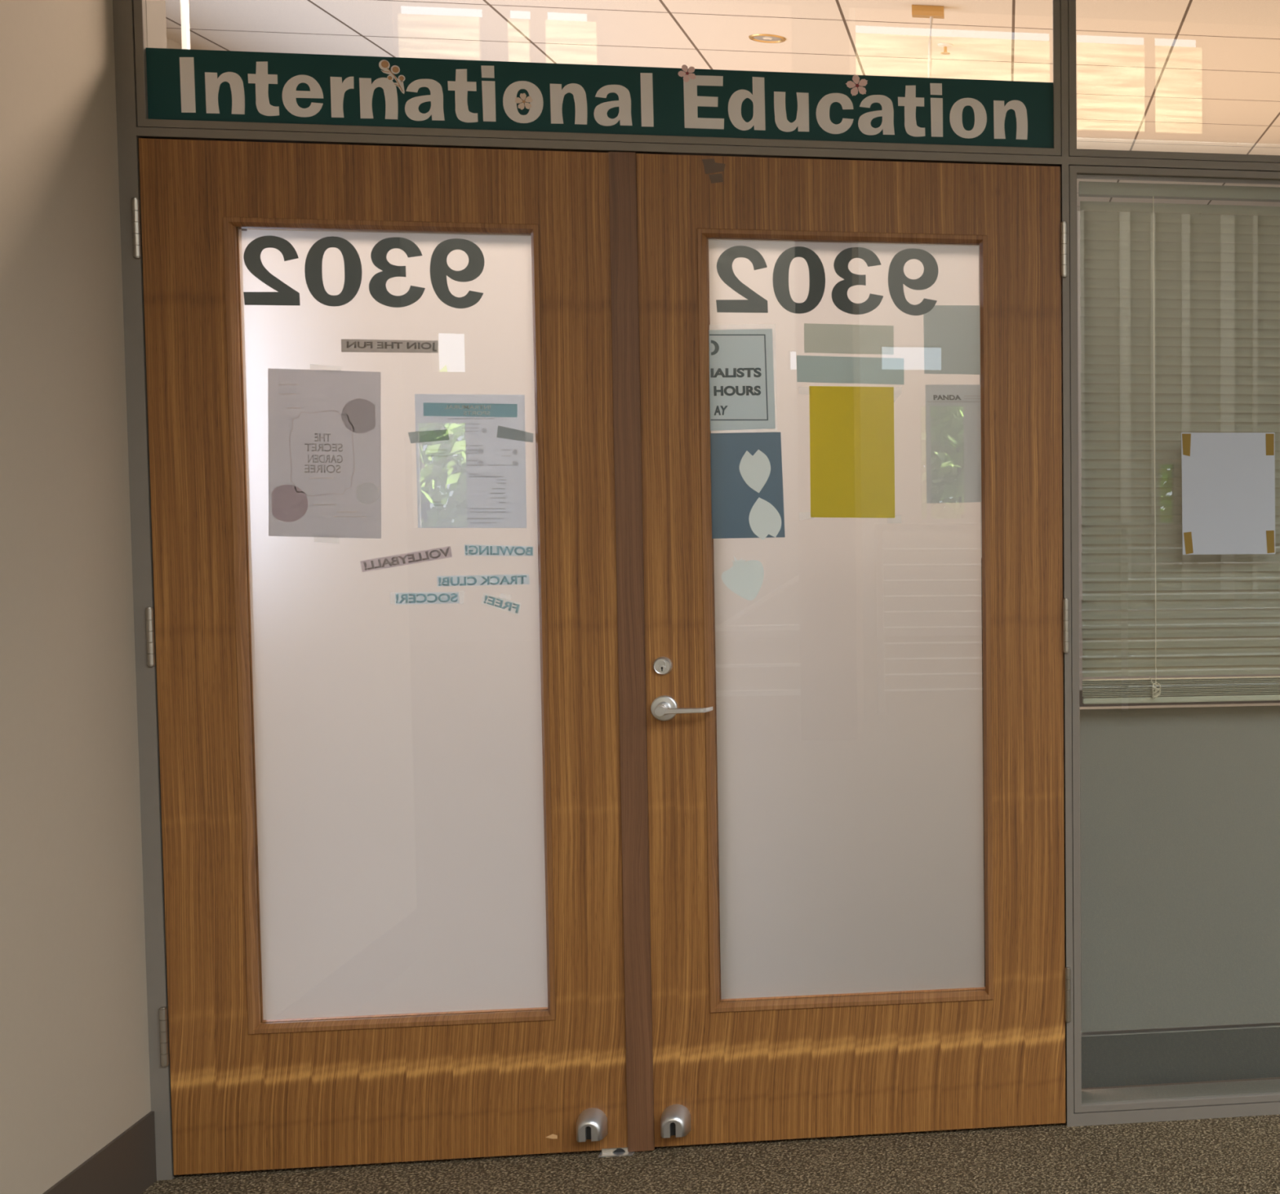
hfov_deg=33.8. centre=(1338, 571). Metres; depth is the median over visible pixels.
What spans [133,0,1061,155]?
window
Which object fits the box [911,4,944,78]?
sign
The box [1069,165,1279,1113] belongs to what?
window
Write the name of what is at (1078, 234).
wall
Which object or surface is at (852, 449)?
sheet
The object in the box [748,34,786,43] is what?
recessed light
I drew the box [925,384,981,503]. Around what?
flyer
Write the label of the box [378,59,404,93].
sticker
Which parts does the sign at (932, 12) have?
rod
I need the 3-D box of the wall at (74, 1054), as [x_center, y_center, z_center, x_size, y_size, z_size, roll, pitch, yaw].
[-2.352,-0.219,2.896,0.138,3.050,1.718,0,3,-10]
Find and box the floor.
[141,690,1279,1193]
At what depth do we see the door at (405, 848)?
3.88 m
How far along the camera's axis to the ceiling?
7.11 m
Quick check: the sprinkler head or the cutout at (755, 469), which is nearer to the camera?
the cutout at (755, 469)
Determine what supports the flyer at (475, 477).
attached to the door at (405, 848)
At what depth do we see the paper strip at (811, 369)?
4.01 m
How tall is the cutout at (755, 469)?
0.094 m
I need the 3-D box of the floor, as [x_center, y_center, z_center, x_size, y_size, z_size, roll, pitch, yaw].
[-1.406,1.476,1.090,17.400,0.124,22.200,0,3,-10]
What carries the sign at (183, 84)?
attached to the window at (143, 121)
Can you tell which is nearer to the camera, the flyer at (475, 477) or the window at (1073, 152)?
the flyer at (475, 477)
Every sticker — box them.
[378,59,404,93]
[515,93,532,110]
[678,65,695,82]
[845,74,867,96]
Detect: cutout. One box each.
[721,556,764,600]
[738,449,770,493]
[748,497,781,540]
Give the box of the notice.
[1181,432,1275,555]
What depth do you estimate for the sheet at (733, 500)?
3.99 m
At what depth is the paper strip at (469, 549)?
3.91 m
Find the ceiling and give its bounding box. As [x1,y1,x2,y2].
[165,0,1279,216]
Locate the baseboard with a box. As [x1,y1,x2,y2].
[42,1111,156,1193]
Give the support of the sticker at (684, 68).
attached to the sign at (183, 84)
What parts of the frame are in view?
sill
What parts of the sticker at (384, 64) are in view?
stem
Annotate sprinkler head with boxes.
[937,43,953,54]
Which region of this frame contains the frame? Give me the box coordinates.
[112,0,1279,1180]
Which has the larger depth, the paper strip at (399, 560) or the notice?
the notice
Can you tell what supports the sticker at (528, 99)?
attached to the sign at (183, 84)
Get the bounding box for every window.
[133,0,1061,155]
[1068,0,1279,163]
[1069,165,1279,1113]
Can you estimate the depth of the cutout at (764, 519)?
4.00 m
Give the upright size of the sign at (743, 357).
0.233 m
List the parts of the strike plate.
plate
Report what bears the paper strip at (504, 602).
attached to the door at (405, 848)
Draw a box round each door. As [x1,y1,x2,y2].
[131,138,654,1175]
[635,153,1071,1146]
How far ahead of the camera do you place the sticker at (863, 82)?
3.97 m
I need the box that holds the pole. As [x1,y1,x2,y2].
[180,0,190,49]
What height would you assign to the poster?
0.368 m
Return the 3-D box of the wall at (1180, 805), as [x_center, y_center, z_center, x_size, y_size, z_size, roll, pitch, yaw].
[0.003,0.767,4.427,1.222,0.917,0.045,0,3,-10]
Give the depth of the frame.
3.83 m
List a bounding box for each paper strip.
[341,338,438,353]
[360,546,452,572]
[390,591,464,604]
[436,573,529,586]
[463,544,533,555]
[480,592,521,615]
[796,355,903,384]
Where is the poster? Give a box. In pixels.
[267,364,381,543]
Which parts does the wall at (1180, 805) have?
trim rail, panel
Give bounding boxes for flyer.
[408,394,533,528]
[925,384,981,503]
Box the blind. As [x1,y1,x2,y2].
[1078,181,1279,704]
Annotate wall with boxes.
[0,0,151,1193]
[166,37,479,235]
[479,210,1279,690]
[1079,702,1279,1088]
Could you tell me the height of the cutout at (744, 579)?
0.097 m
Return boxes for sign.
[146,48,1053,148]
[709,324,777,433]
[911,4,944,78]
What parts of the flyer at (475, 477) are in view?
paper strip, paper strip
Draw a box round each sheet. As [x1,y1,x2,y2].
[710,431,785,538]
[798,386,902,523]
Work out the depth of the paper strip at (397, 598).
3.89 m
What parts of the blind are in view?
ladder cord, rail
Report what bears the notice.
attached to the window at (1074, 171)
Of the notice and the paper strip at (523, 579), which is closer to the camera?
the paper strip at (523, 579)
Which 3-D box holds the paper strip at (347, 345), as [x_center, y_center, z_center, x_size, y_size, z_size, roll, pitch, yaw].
[-1.958,-0.465,3.851,0.186,0.027,0.001,0,3,-10]
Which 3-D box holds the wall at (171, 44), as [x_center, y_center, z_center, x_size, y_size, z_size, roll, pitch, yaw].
[-4.604,-0.510,7.483,0.180,3.080,7.880,0,3,-10]
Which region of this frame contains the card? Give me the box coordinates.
[804,323,893,355]
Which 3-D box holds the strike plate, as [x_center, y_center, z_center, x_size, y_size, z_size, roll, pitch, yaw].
[-1.546,1.241,3.995,0.070,0.011,0.026,0,3,-10]
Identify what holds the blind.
attached to the window at (1074, 171)
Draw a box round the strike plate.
[598,1147,634,1157]
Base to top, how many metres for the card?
0.064 m

